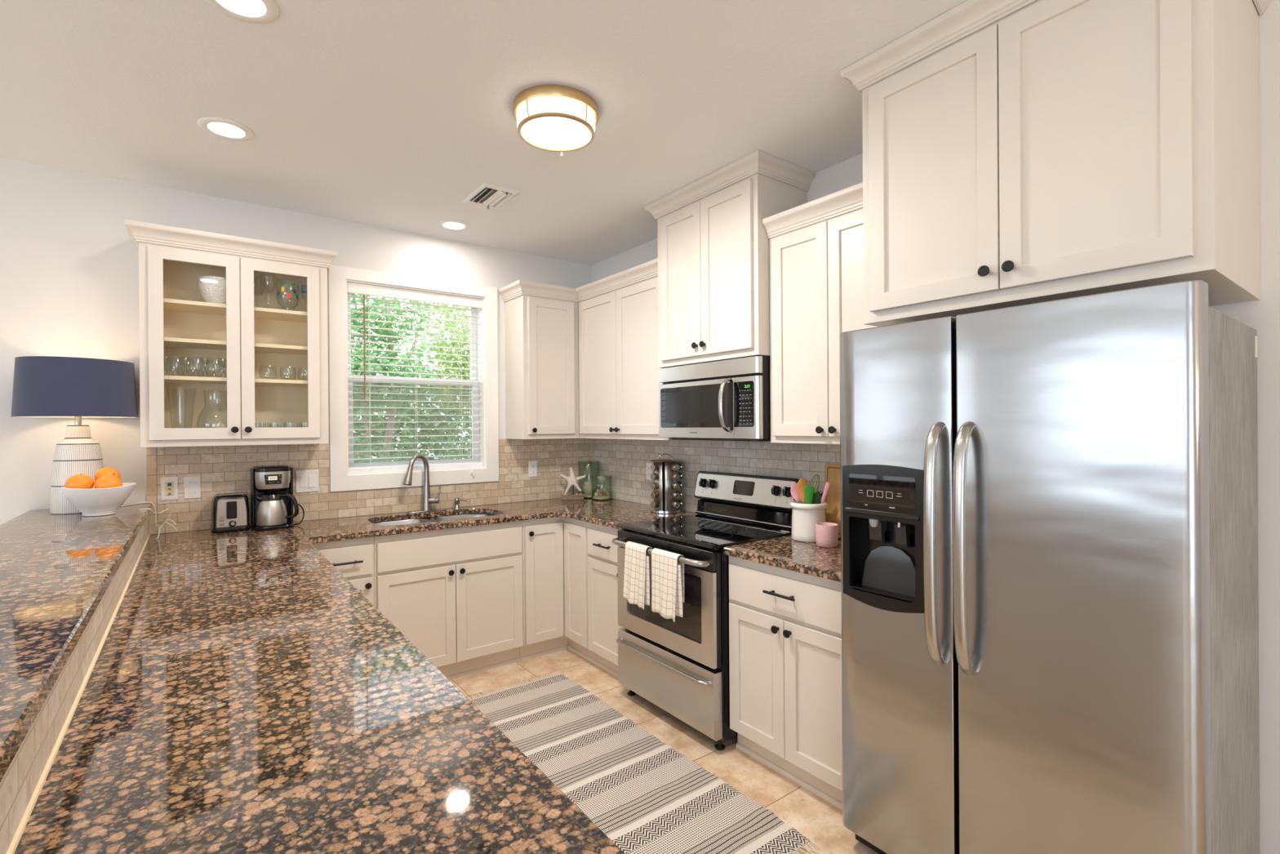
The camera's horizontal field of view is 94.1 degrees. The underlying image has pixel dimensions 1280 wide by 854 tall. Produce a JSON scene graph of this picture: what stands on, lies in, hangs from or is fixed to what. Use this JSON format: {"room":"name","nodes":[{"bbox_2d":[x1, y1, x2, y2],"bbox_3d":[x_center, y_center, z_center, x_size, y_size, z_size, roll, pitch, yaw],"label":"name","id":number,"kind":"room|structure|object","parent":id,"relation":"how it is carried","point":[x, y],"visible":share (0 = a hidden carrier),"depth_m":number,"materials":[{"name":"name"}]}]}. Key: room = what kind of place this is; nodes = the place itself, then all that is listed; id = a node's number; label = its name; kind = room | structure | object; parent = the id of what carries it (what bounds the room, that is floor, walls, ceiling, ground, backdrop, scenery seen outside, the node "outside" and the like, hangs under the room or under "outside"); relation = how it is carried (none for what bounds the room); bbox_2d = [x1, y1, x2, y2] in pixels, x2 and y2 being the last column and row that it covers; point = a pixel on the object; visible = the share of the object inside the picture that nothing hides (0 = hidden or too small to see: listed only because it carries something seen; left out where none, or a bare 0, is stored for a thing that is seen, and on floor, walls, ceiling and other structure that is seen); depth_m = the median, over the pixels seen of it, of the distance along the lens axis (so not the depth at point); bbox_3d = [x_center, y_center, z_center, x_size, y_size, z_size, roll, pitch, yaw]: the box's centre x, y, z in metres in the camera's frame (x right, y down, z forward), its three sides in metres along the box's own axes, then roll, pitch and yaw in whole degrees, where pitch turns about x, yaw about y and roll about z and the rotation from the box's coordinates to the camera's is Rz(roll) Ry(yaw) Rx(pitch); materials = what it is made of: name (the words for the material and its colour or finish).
{"room":"kitchen","nodes":[
{"label":"kitchen","id":0,"kind":"room"},
{"bbox_2d":[0,157,591,534],"bbox_3d":[-3.423,0.119,2.480,7.800,2.714,0.150,0,0,-37],"label":"wall","id":1,"kind":"structure","parent":0,"point":[69,260],"depth_m":2.95,"materials":[{"name":"white paint"}]},
{"bbox_2d":[124,218,337,447],"bbox_3d":[-2.117,-0.433,3.149,0.892,1.054,0.341,0,0,-37],"label":"upper cabinet","id":2,"kind":"object","parent":1,"relation":"attached to","point":[175,318],"visible":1,"depth_m":3.12,"materials":[{"name":"paint"}]},
{"bbox_2d":[164,355,185,376],"bbox_3d":[-2.298,-0.301,2.946,0.079,0.099,0.079,0,0,-37],"label":"wine glass","id":3,"kind":"object","parent":2,"relation":"on","point":[167,355],"visible":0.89,"depth_m":2.93,"materials":[{"name":"glass"}]},
{"bbox_2d":[166,386,195,427],"bbox_3d":[-2.306,-0.062,2.996,0.120,0.271,0.120,0,0,-37],"label":"flower vase","id":4,"kind":"object","parent":2,"relation":"in","point":[166,387],"visible":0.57,"depth_m":2.97,"materials":[{"name":"glass"}]},
{"bbox_2d":[186,356,205,376],"bbox_3d":[-2.234,-0.302,2.994,0.079,0.099,0.079,0,0,-37],"label":"wine glass","id":5,"kind":"object","parent":2,"relation":"on","point":[188,357],"visible":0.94,"depth_m":2.98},
{"bbox_2d":[196,280,226,304],"bbox_3d":[-2.196,-0.683,3.098,0.175,0.112,0.175,0,0,-37],"label":"serving bowl","id":6,"kind":"object","parent":2,"relation":"on","point":[211,291],"visible":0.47,"depth_m":3.04,"materials":[{"name":"white"}]},
{"bbox_2d":[196,275,226,282],"bbox_3d":[-2.197,-0.709,3.098,0.175,0.112,0.175,0,0,-37],"label":"serving bowl","id":7,"kind":"object","parent":6,"relation":"on","point":[215,278],"visible":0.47,"depth_m":3.02,"materials":[{"name":"white"}]},
{"bbox_2d":[196,389,226,427],"bbox_3d":[-2.187,-0.058,3.071,0.160,0.261,0.160,0,0,-37],"label":"glass pitcher","id":8,"kind":"object","parent":2,"relation":"in","point":[205,389],"visible":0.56,"depth_m":3.04,"materials":[{"name":"glass"}]},
{"bbox_2d":[204,357,223,377],"bbox_3d":[-2.172,-0.302,3.040,0.079,0.099,0.079,0,0,-37],"label":"wine glass","id":9,"kind":"object","parent":2,"relation":"on","point":[206,357],"visible":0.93,"depth_m":3.03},
{"bbox_2d":[163,297,306,322],"bbox_3d":[-2.138,-0.616,3.175,0.753,0.019,0.260,0,0,-37],"label":"shelf","id":10,"kind":"object","parent":2,"relation":"attached to","point":[171,306],"depth_m":3.15,"materials":[{"name":"wood"}]},
{"bbox_2d":[164,337,307,355],"bbox_3d":[-2.137,-0.428,3.175,0.753,0.019,0.260,0,0,-37],"label":"shelf","id":11,"kind":"object","parent":2,"relation":"attached to","point":[171,344],"depth_m":3.15,"materials":[{"name":"wood"}]},
{"bbox_2d":[164,375,307,386],"bbox_3d":[-2.135,-0.242,3.175,0.753,0.019,0.260,0,0,-37],"label":"shelf","id":12,"kind":"object","parent":2,"relation":"attached to","point":[169,380],"depth_m":3.14,"materials":[{"name":"wood"}]},
{"bbox_2d":[275,279,299,311],"bbox_3d":[-1.922,-0.714,3.252,0.110,0.169,0.113,0,0,-37],"label":"pitcher","id":13,"kind":"object","parent":2,"relation":"on","point":[288,295],"visible":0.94,"depth_m":3.21,"materials":[{"name":"clear glass"}]},
{"bbox_2d":[300,284,306,298],"bbox_3d":[-1.844,-0.705,3.312,0.073,0.152,0.073,0,0,-37],"label":"glass","id":14,"kind":"object","parent":2,"relation":"on","point":[303,287],"visible":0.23,"depth_m":3.28,"materials":[{"name":"blue glass"}]},
{"bbox_2d":[146,438,592,534],"bbox_3d":[-1.450,0.316,3.851,2.684,0.454,0.008,0,0,-37],"label":"tile backsplash","id":15,"kind":"structure","parent":1,"relation":"attached to","point":[221,468],"depth_m":3.54,"materials":[{"name":"tile"}]},
{"bbox_2d":[160,476,178,500],"bbox_3d":[-2.445,0.320,3.094,0.072,0.121,0.017,0,0,-37],"label":"outlet","id":16,"kind":"object","parent":15,"relation":"attached to","point":[169,485],"visible":1,"depth_m":3.09,"materials":[{"name":"white plastic"}]},
{"bbox_2d":[183,475,200,498],"bbox_3d":[-2.369,0.320,3.153,0.072,0.117,0.013,0,0,-37],"label":"light switch","id":17,"kind":"object","parent":15,"relation":"attached to","point":[192,485],"visible":1,"depth_m":3.15,"materials":[{"name":"white plastic"}]},
{"bbox_2d":[295,469,319,493],"bbox_3d":[-1.940,0.317,3.473,0.119,0.129,0.013,0,0,-37],"label":"light switch","id":18,"kind":"object","parent":15,"relation":"attached to","point":[306,481],"visible":1,"depth_m":3.47,"materials":[{"name":"white plastic"}]},
{"bbox_2d":[528,460,537,477],"bbox_3d":[-0.780,0.306,4.342,0.067,0.117,0.008,0,0,-37],"label":"power outlet","id":19,"kind":"object","parent":15,"relation":"attached to","point":[532,464],"visible":1,"depth_m":4.34,"materials":[{"name":"white plastic"}]},
{"bbox_2d":[328,264,498,492],"bbox_3d":[-1.471,-0.293,3.926,1.062,1.353,0.169,0,0,-37],"label":"window","id":20,"kind":"structure","parent":1,"relation":"in","point":[340,480],"depth_m":3.84,"materials":[{"name":"paint"}]},
{"bbox_2d":[346,282,482,477],"bbox_3d":[-1.439,-0.270,3.891,0.857,1.231,0.107,0,0,-37],"label":"window blind","id":21,"kind":"object","parent":20,"relation":"attached to","point":[353,287],"visible":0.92,"depth_m":3.88,"materials":[{"name":"white plastic"}]},
{"bbox_2d":[497,280,578,439],"bbox_3d":[-0.702,-0.445,4.204,0.477,1.054,0.341,0,0,-37],"label":"upper cabinet","id":22,"kind":"object","parent":1,"relation":"attached to","point":[542,353],"visible":1,"depth_m":4.10,"materials":[{"name":"paint"}]},
{"bbox_2d":[0,0,967,265],"bbox_3d":[-1.145,-1.309,-0.588,7.800,0.120,7.800,0,0,-37],"label":"ceiling","id":23,"kind":"structure","parent":0,"point":[384,113],"depth_m":2.26,"materials":[{"name":"white paint"}]},
{"bbox_2d":[197,116,254,141],"bbox_3d":[-1.734,-1.246,2.497,0.196,0.008,0.196,0,0,-37],"label":"recessed light","id":24,"kind":"object","parent":23,"relation":"in","point":[224,128],"visible":1,"depth_m":2.49,"materials":[{"name":"white plastic"}]},
{"bbox_2d":[205,0,279,23],"bbox_3d":[-1.173,-1.248,1.746,0.196,0.008,0.196,0,0,-37],"label":"recessed light","id":25,"kind":"object","parent":23,"relation":"in","point":[257,11],"visible":1,"depth_m":1.78,"materials":[{"name":"white plastic"}]},
{"bbox_2d":[437,219,470,231],"bbox_3d":[-1.157,-1.251,3.701,0.196,0.008,0.196,0,0,-37],"label":"recessed light","id":26,"kind":"object","parent":23,"relation":"in","point":[450,224],"visible":1,"depth_m":3.69,"materials":[{"name":"white plastic"}]},
{"bbox_2d":[462,182,519,209],"bbox_3d":[-0.816,-1.243,3.248,0.200,0.028,0.321,0,0,-37],"label":"ceiling vent","id":27,"kind":"object","parent":23,"relation":"in","point":[487,195],"visible":1,"depth_m":3.23,"materials":[{"name":"white plastic"}]},
{"bbox_2d":[513,84,598,155],"bbox_3d":[-0.331,-1.198,2.355,0.333,0.123,0.333,0,0,-37],"label":"flush light","id":28,"kind":"object","parent":23,"relation":"attached to","point":[552,123],"visible":1,"depth_m":2.26,"materials":[{"name":"glass"}]},
{"bbox_2d":[449,648,879,853],"bbox_3d":[-1.125,1.525,-0.584,7.800,0.120,7.800,0,0,-37],"label":"floor","id":29,"kind":"structure","parent":0,"point":[816,819],"depth_m":2.67,"materials":[{"name":"tile"}]},
{"bbox_2d":[311,537,374,605],"bbox_3d":[-1.696,1.021,3.274,0.325,0.882,0.635,0,0,-37],"label":"base cabinet","id":30,"kind":"object","parent":29,"relation":"on","point":[353,557],"visible":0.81,"depth_m":3.09,"materials":[{"name":"paint"}]},
{"bbox_2d":[373,516,523,679],"bbox_3d":[-1.225,1.017,3.631,0.853,0.882,0.626,0,0,-37],"label":"base cabinet","id":31,"kind":"object","parent":29,"relation":"on","point":[455,594],"visible":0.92,"depth_m":3.41,"materials":[{"name":"paint"}]},
{"bbox_2d":[520,517,596,664],"bbox_3d":[-0.456,1.011,4.050,0.876,0.882,0.874,0,0,-37],"label":"base cabinet","id":32,"kind":"object","parent":29,"relation":"on","point":[555,554],"visible":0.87,"depth_m":3.74,"materials":[{"name":"paint"}]},
{"bbox_2d":[586,522,623,677],"bbox_3d":[0.029,1.008,3.602,0.635,0.882,0.422,0,0,-37],"label":"base cabinet","id":33,"kind":"object","parent":29,"relation":"on","point":[603,628],"visible":0.34,"depth_m":3.48,"materials":[{"name":"paint"}]},
{"bbox_2d":[466,670,821,853],"bbox_3d":[-0.178,1.446,2.611,0.650,0.014,1.899,0,0,-37],"label":"rug","id":34,"kind":"object","parent":29,"relation":"on","point":[646,795],"visible":0.91,"depth_m":2.45,"materials":[{"name":"fabric"}]},
{"bbox_2d":[612,471,799,750],"bbox_3d":[0.325,0.856,3.086,0.717,1.185,0.752,0,0,-37],"label":"range","id":35,"kind":"object","parent":29,"relation":"on","point":[681,666],"visible":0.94,"depth_m":2.90,"materials":[{"name":"silver metal"}]},
{"bbox_2d":[622,541,652,609],"bbox_3d":[-0.013,0.731,2.943,0.069,0.303,0.183,0,0,-37],"label":"dish towel","id":36,"kind":"object","parent":35,"relation":"hanging from","point":[637,586],"visible":0.96,"depth_m":2.92,"materials":[{"name":"fabric"}]},
{"bbox_2d":[651,547,684,622],"bbox_3d":[0.124,0.728,2.759,0.069,0.298,0.209,0,0,-37],"label":"dish towel","id":37,"kind":"object","parent":35,"relation":"hanging from","point":[668,597],"visible":0.99,"depth_m":2.73,"materials":[{"name":"fabric"}]},
{"bbox_2d":[617,513,791,550],"bbox_3d":[0.333,0.530,3.093,0.583,0.028,0.750,0,0,-37],"label":"cooktop","id":38,"kind":"object","parent":35,"relation":"in","point":[698,531],"depth_m":3.02,"materials":[{"name":"black glass"}]},
{"bbox_2d":[728,555,842,810],"bbox_3d":[0.806,1.004,2.560,0.635,0.882,0.657,0,0,-37],"label":"base cabinet","id":39,"kind":"object","parent":29,"relation":"on","point":[785,625],"visible":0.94,"depth_m":2.38,"materials":[{"name":"paint"}]},
{"bbox_2d":[723,534,840,582],"bbox_3d":[0.806,0.546,2.562,0.610,0.032,0.658,0,0,-37],"label":"countertop","id":40,"kind":"structure","parent":39,"relation":"on","point":[783,552],"depth_m":2.48,"materials":[{"name":"brown stone"}]},
{"bbox_2d":[790,499,827,542],"bbox_3d":[0.795,0.440,2.804,0.171,0.176,0.171,0,0,-37],"label":"utensil crock","id":41,"kind":"object","parent":40,"relation":"on","point":[805,517],"visible":0.85,"depth_m":2.74,"materials":[{"name":"ceramic"}]},
{"bbox_2d":[790,482,799,502],"bbox_3d":[0.748,0.386,2.840,0.058,0.245,0.015,0,0,13],"label":"spatula","id":42,"kind":"object","parent":41,"relation":"in","point":[793,492],"visible":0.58,"depth_m":2.84,"materials":[{"name":"pink plastic"}]},
{"bbox_2d":[795,477,808,503],"bbox_3d":[0.759,0.373,2.775,0.058,0.271,0.021,0,0,5],"label":"wooden spoon","id":43,"kind":"object","parent":41,"relation":"in","point":[802,483],"visible":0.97,"depth_m":2.77,"materials":[{"name":"brown wood"}]},
{"bbox_2d":[804,485,814,503],"bbox_3d":[0.782,0.390,2.750,0.044,0.235,0.016,0,0,34],"label":"spatula","id":44,"kind":"object","parent":41,"relation":"in","point":[808,491],"visible":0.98,"depth_m":2.75,"materials":[{"name":"green plastic"}]},
{"bbox_2d":[809,474,819,493],"bbox_3d":[0.817,0.367,2.848,0.085,0.283,0.042,0,0,13],"label":"whisk","id":45,"kind":"object","parent":41,"relation":"in","point":[815,474],"visible":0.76,"depth_m":2.84,"materials":[{"name":"silver metal"}]},
{"bbox_2d":[811,490,821,503],"bbox_3d":[0.801,0.404,2.795,0.094,0.211,0.016,0,0,18],"label":"serving spoon","id":46,"kind":"object","parent":41,"relation":"in","point":[816,499],"visible":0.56,"depth_m":2.78,"materials":[{"name":"green plastic"}]},
{"bbox_2d":[821,481,830,503],"bbox_3d":[0.837,0.382,2.764,0.090,0.254,0.010,0,0,6],"label":"spatula","id":47,"kind":"object","parent":41,"relation":"in","point":[827,486],"visible":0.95,"depth_m":2.76,"materials":[{"name":"pink plastic"}]},
{"bbox_2d":[815,522,838,547],"bbox_3d":[0.830,0.480,2.645,0.096,0.098,0.096,0,0,-37],"label":"candle","id":48,"kind":"object","parent":40,"relation":"on","point":[827,533],"visible":1,"depth_m":2.61,"materials":[{"name":"wax"}]},
{"bbox_2d":[823,463,840,537],"bbox_3d":[0.988,0.351,2.790,0.048,0.349,0.294,0,0,-37],"label":"cutting board","id":49,"kind":"object","parent":40,"relation":"on","point":[832,471],"visible":0.23,"depth_m":2.86,"materials":[{"name":"brown wood"}]},
{"bbox_2d":[839,280,1259,853],"bbox_3d":[1.204,0.559,1.863,0.768,1.770,0.930,0,0,-37],"label":"refrigerator","id":50,"kind":"object","parent":29,"relation":"on","point":[1050,584],"visible":1,"depth_m":1.56,"materials":[{"name":"silver metal"}]},
{"bbox_3d":[-1.038,1.019,1.597,0.618,0.883,2.907,0,0,-37],"label":"cabinet","id":51,"kind":"object","parent":29,"relation":"on","visible":0},
{"bbox_2d":[13,497,696,853],"bbox_3d":[-0.383,0.554,2.432,2.672,0.032,3.540,0,0,-37],"label":"countertop","id":52,"kind":"structure","parent":51,"relation":"on","point":[241,695],"depth_m":1.06,"materials":[{"name":"brown stone"}]},
{"bbox_2d":[6,533,150,853],"bbox_3d":[-1.453,0.543,1.632,0.006,0.007,3.538,0,0,-37],"label":"bead","id":53,"kind":"object","parent":52,"relation":"on","point":[11,849],"visible":1,"depth_m":1.03},
{"bbox_2d":[139,508,177,538],"bbox_3d":[-2.338,0.465,2.912,0.111,0.170,0.293,0,0,-28],"label":"cord","id":54,"kind":"object","parent":52,"relation":"on","point":[167,519],"visible":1,"depth_m":2.94,"materials":[{"name":"plastic"}]},
{"bbox_2d":[209,492,250,532],"bbox_3d":[-2.182,0.450,3.172,0.175,0.192,0.175,0,0,-37],"label":"toaster","id":55,"kind":"object","parent":52,"relation":"on","point":[229,511],"visible":1,"depth_m":3.12,"materials":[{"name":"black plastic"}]},
{"bbox_2d":[249,464,304,530],"bbox_3d":[-1.996,0.381,3.292,0.254,0.333,0.236,0,0,-37],"label":"coffee maker","id":56,"kind":"object","parent":52,"relation":"on","point":[273,499],"visible":1,"depth_m":3.21,"materials":[{"name":"black plastic"}]},
{"bbox_2d":[402,453,446,513],"bbox_3d":[-1.372,0.356,3.795,0.295,0.375,0.132,0,0,-37],"label":"faucet","id":57,"kind":"object","parent":52,"relation":"on","point":[428,500],"visible":1,"depth_m":3.81,"materials":[{"name":"silver metal"}]},
{"bbox_2d":[373,513,496,525],"bbox_3d":[-1.227,0.669,3.632,0.811,0.187,0.437,0,0,-37],"label":"sink","id":58,"kind":"object","parent":52,"relation":"in","point":[466,515],"visible":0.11,"depth_m":3.74,"materials":[{"name":"metal"}]},
{"bbox_2d":[453,497,466,509],"bbox_3d":[-1.192,0.505,3.952,0.090,0.073,0.048,0,0,-8],"label":"soap dispenser","id":59,"kind":"object","parent":52,"relation":"on","point":[456,500],"visible":1,"depth_m":3.94,"materials":[{"name":"silver metal"}]},
{"bbox_2d":[560,466,585,500],"bbox_3d":[-0.496,0.417,4.397,0.186,0.238,0.063,0,0,-7],"label":"starfish ornament","id":60,"kind":"object","parent":52,"relation":"on","point":[571,480],"visible":1,"depth_m":4.37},
{"bbox_2d":[577,471,599,497],"bbox_3d":[-0.389,0.397,4.526,0.160,0.275,0.160,0,0,-37],"label":"glass cylinder","id":61,"kind":"object","parent":52,"relation":"on","point":[578,471],"visible":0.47,"depth_m":4.52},
{"bbox_2d":[582,493,594,497],"bbox_3d":[-0.388,0.516,4.526,0.142,0.022,0.142,0,0,-37],"label":"bed","id":62,"kind":"object","parent":61,"relation":"in","point":[585,495],"visible":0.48,"depth_m":4.46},
{"bbox_2d":[582,480,595,493],"bbox_3d":[-0.389,0.460,4.526,0.107,0.101,0.083,0,0,-37],"label":"shell","id":63,"kind":"object","parent":62,"relation":"on","point":[587,486],"visible":0.94,"depth_m":4.49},
{"bbox_2d":[591,475,611,500],"bbox_3d":[-0.284,0.447,4.400,0.149,0.173,0.149,0,0,-37],"label":"glass cylinder","id":64,"kind":"object","parent":52,"relation":"on","point":[611,476],"visible":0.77,"depth_m":4.38,"materials":[{"name":"glass"}]},
{"bbox_2d":[592,494,610,499],"bbox_3d":[-0.283,0.515,4.400,0.132,0.022,0.132,0,0,-37],"label":"bed","id":65,"kind":"object","parent":64,"relation":"in","point":[602,496],"visible":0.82,"depth_m":4.35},
{"bbox_2d":[649,453,680,513],"bbox_3d":[0.161,0.349,3.744,0.198,0.364,0.198,0,0,-37],"label":"spice rack","id":66,"kind":"object","parent":52,"relation":"on","point":[664,472],"visible":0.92,"depth_m":3.68,"materials":[{"name":"silver metal"}]},
{"bbox_2d":[650,501,658,507],"bbox_3d":[0.092,0.480,3.686,0.032,0.042,0.042,0,0,-40],"label":"spice jar","id":67,"kind":"object","parent":66,"relation":"in","point":[654,504],"visible":1,"depth_m":3.67,"materials":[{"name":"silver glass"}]},
{"bbox_2d":[650,491,658,498],"bbox_3d":[0.091,0.422,3.686,0.032,0.042,0.042,0,0,-40],"label":"spice jar","id":68,"kind":"object","parent":66,"relation":"in","point":[655,495],"visible":1,"depth_m":3.67,"materials":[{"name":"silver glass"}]},
{"bbox_2d":[650,482,658,489],"bbox_3d":[0.091,0.365,3.686,0.032,0.042,0.042,0,0,-40],"label":"spice jar","id":69,"kind":"object","parent":66,"relation":"in","point":[654,485],"visible":1,"depth_m":3.68,"materials":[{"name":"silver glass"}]},
{"bbox_2d":[650,473,658,479],"bbox_3d":[0.090,0.307,3.686,0.032,0.042,0.042,0,0,-40],"label":"spice jar","id":70,"kind":"object","parent":66,"relation":"in","point":[653,476],"visible":1,"depth_m":3.67,"materials":[{"name":"glass"}]},
{"bbox_2d":[650,463,658,471],"bbox_3d":[0.090,0.250,3.686,0.032,0.042,0.042,0,0,-40],"label":"spice jar","id":71,"kind":"object","parent":66,"relation":"in","point":[654,467],"visible":1,"depth_m":3.68,"materials":[{"name":"glass"}]},
{"bbox_2d":[671,482,679,489],"bbox_3d":[0.220,0.364,3.674,0.042,0.042,0.032,0,0,-40],"label":"spice jar","id":72,"kind":"object","parent":66,"relation":"in","point":[676,486],"visible":1,"depth_m":3.66,"materials":[{"name":"silver metal"}]},
{"bbox_2d":[671,473,679,479],"bbox_3d":[0.219,0.307,3.674,0.042,0.042,0.032,0,0,-40],"label":"spice jar","id":73,"kind":"object","parent":66,"relation":"in","point":[674,476],"visible":1,"depth_m":3.66,"materials":[{"name":"glass"}]},
{"bbox_2d":[671,463,679,471],"bbox_3d":[0.219,0.249,3.674,0.042,0.042,0.032,0,0,-40],"label":"spice jar","id":74,"kind":"object","parent":66,"relation":"in","point":[675,467],"visible":1,"depth_m":3.66,"materials":[{"name":"glass"}]},
{"bbox_2d":[671,501,679,508],"bbox_3d":[0.220,0.479,3.674,0.042,0.042,0.032,0,0,-40],"label":"spice jar","id":75,"kind":"object","parent":66,"relation":"in","point":[676,504],"visible":1,"depth_m":3.66,"materials":[{"name":"silver metal"}]},
{"bbox_2d":[671,491,679,498],"bbox_3d":[0.220,0.422,3.674,0.042,0.042,0.032,0,0,-40],"label":"spice jar","id":76,"kind":"object","parent":66,"relation":"in","point":[674,495],"visible":1,"depth_m":3.66,"materials":[{"name":"silver metal"}]},
{"bbox_2d":[677,499,683,506],"bbox_3d":[0.253,0.479,3.737,0.032,0.042,0.042,0,0,4],"label":"spice jar","id":77,"kind":"object","parent":66,"relation":"in","point":[681,501],"visible":0.91,"depth_m":3.72,"materials":[{"name":"silver metal"}]},
{"bbox_2d":[677,490,683,497],"bbox_3d":[0.253,0.421,3.737,0.032,0.042,0.042,0,0,4],"label":"spice jar","id":78,"kind":"object","parent":66,"relation":"in","point":[681,492],"visible":0.84,"depth_m":3.72,"materials":[{"name":"silver metal"}]},
{"bbox_2d":[591,0,1279,853],"bbox_3d":[1.975,0.082,1.641,0.150,2.714,7.650,0,0,-37],"label":"wall","id":79,"kind":"structure","parent":0,"point":[1263,315],"depth_m":1.73,"materials":[{"name":"white paint"}]},
{"bbox_2d":[576,257,673,439],"bbox_3d":[-0.126,-0.449,4.039,0.341,1.054,1.294,0,0,-37],"label":"upper cabinet","id":80,"kind":"object","parent":79,"relation":"attached to","point":[619,368],"visible":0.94,"depth_m":3.80,"materials":[{"name":"paint"}]},
{"bbox_2d":[591,438,839,512],"bbox_3d":[0.445,0.303,3.562,0.008,0.454,2.740,0,0,-37],"label":"tile backsplash","id":81,"kind":"structure","parent":79,"relation":"attached to","point":[625,460],"depth_m":3.70,"materials":[{"name":"tile"}]},
{"bbox_2d":[646,462,653,479],"bbox_3d":[0.063,0.302,4.059,0.008,0.118,0.070,0,0,-37],"label":"power outlet","id":82,"kind":"object","parent":81,"relation":"attached to","point":[649,471],"visible":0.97,"depth_m":4.06,"materials":[{"name":"white plastic"}]},
{"bbox_2d":[644,150,815,368],"bbox_3d":[0.455,-0.802,3.191,0.421,0.925,0.860,0,0,-37],"label":"upper cabinet","id":83,"kind":"object","parent":79,"relation":"attached to","point":[713,261],"visible":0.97,"depth_m":2.98,"materials":[{"name":"paint"}]},
{"bbox_2d":[658,355,770,441],"bbox_3d":[0.446,-0.133,3.181,0.433,0.405,0.749,0,0,-37],"label":"microwave","id":84,"kind":"object","parent":83,"relation":"attached to","point":[730,399],"visible":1,"depth_m":3.02,"materials":[{"name":"grey metal"}]},
{"bbox_2d":[658,355,762,382],"bbox_3d":[0.343,-0.293,3.105,0.033,0.080,0.749,0,0,-37],"label":"vent panel","id":85,"kind":"object","parent":84,"relation":"attached to","point":[748,366],"depth_m":3.03,"materials":[{"name":"silver metal"}]},
{"bbox_2d":[762,182,876,444],"bbox_3d":[0.922,-0.454,2.635,0.341,1.054,0.687,0,0,-37],"label":"upper cabinet","id":86,"kind":"object","parent":79,"relation":"attached to","point":[816,251],"visible":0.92,"depth_m":2.62,"materials":[{"name":"paint"}]},
{"bbox_2d":[840,0,1270,326],"bbox_3d":[1.275,-0.818,1.904,0.644,0.902,1.010,0,0,-37],"label":"upper cabinet","id":87,"kind":"object","parent":79,"relation":"attached to","point":[1015,153],"visible":0.98,"depth_m":1.64,"materials":[{"name":"paint"}]},
{"bbox_3d":[-1.515,0.940,1.591,0.125,1.048,3.549,0,0,-37],"label":"wall","id":88,"kind":"structure","parent":0,"visible":0},
{"bbox_2d":[0,513,149,853],"bbox_3d":[-1.460,0.481,1.628,0.010,0.130,3.540,0,0,-37],"label":"tile backsplash","id":89,"kind":"structure","parent":88,"relation":"attached to","point":[19,783],"depth_m":1.00,"materials":[{"name":"tile"}]},
{"bbox_2d":[0,502,151,782],"bbox_3d":[-1.628,0.399,1.509,0.446,0.032,3.549,0,0,-37],"label":"countertop","id":90,"kind":"structure","parent":88,"relation":"on","point":[56,570],"depth_m":1.38,"materials":[{"name":"brown stone"}]},
{"bbox_2d":[10,355,156,525],"bbox_3d":[-2.578,0.101,2.746,0.437,0.806,0.439,0,0,-22],"label":"table lamp","id":91,"kind":"object","parent":90,"relation":"on","point":[77,388],"visible":0.91,"depth_m":2.64,"materials":[{"name":"ceramic"}]},
{"bbox_2d":[60,482,136,515],"bbox_3d":[-2.379,0.321,2.623,0.249,0.131,0.249,0,0,-37],"label":"fruit bowl","id":92,"kind":"object","parent":90,"relation":"on","point":[98,501],"visible":0.96,"depth_m":2.56,"materials":[{"name":"white ceramic"}]},
{"bbox_2d":[65,473,93,488],"bbox_3d":[-2.427,0.247,2.580,0.092,0.089,0.092,0,0,-37],"label":"orange","id":93,"kind":"object","parent":92,"relation":"in","point":[80,481],"visible":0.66,"depth_m":2.55,"materials":[{"name":"food"}]},
{"bbox_2d":[93,466,120,481],"bbox_3d":[-2.392,0.226,2.675,0.089,0.090,0.088,0,0,-37],"label":"orange","id":94,"kind":"object","parent":92,"relation":"in","point":[107,470],"visible":0.54,"depth_m":2.65,"materials":[{"name":"food"}]},
{"bbox_2d":[93,475,122,488],"bbox_3d":[-2.333,0.257,2.615,0.093,0.090,0.093,0,0,-37],"label":"orange","id":95,"kind":"object","parent":92,"relation":"in","point":[107,481],"visible":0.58,"depth_m":2.58,"materials":[{"name":"food"}]},
{"label":"outside","id":96,"kind":"structure","parent":0,"visible":0},
{"bbox_3d":[-7.828,1.967,13.004,26.000,0.150,21.700,0,0,-37],"label":"ground","id":97,"kind":"structure","parent":96,"visible":0},
{"bbox_2d":[353,430,410,463],"bbox_3d":[-3.206,0.884,5.654,2.240,1.974,0.898,0,0,-37],"label":"shrub","id":98,"kind":"object","parent":97,"relation":"on","point":[358,448],"visible":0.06,"depth_m":6.00,"materials":[{"name":"green plant"}]},
{"bbox_2d":[350,293,438,461],"bbox_3d":[-3.864,-0.050,6.550,3.138,3.851,1.270,0,0,-37],"label":"tree","id":99,"kind":"object","parent":97,"relation":"on","point":[356,315],"visible":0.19,"depth_m":6.99,"materials":[{"name":"green plant"}]},
{"bbox_2d":[351,295,471,463],"bbox_3d":[-4.763,-0.484,11.887,10.012,4.788,3.036,0,0,-37],"label":"tree","id":100,"kind":"object","parent":97,"relation":"on","point":[408,411],"visible":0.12,"depth_m":11.65,"materials":[{"name":"green plant"}]},
{"bbox_2d":[426,302,471,413],"bbox_3d":[-1.934,-0.073,7.994,1.747,3.865,1.088,0,0,-37],"label":"tree","id":101,"kind":"object","parent":97,"relation":"on","point":[449,357],"visible":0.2,"depth_m":7.51,"materials":[{"name":"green plant"}]},
{"bbox_2d":[437,415,471,459],"bbox_3d":[-1.447,0.846,6.966,1.809,2.022,0.922,0,0,-27],"label":"shrub","id":102,"kind":"object","parent":97,"relation":"on","point":[446,444],"visible":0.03,"depth_m":6.57,"materials":[{"name":"green plant"}]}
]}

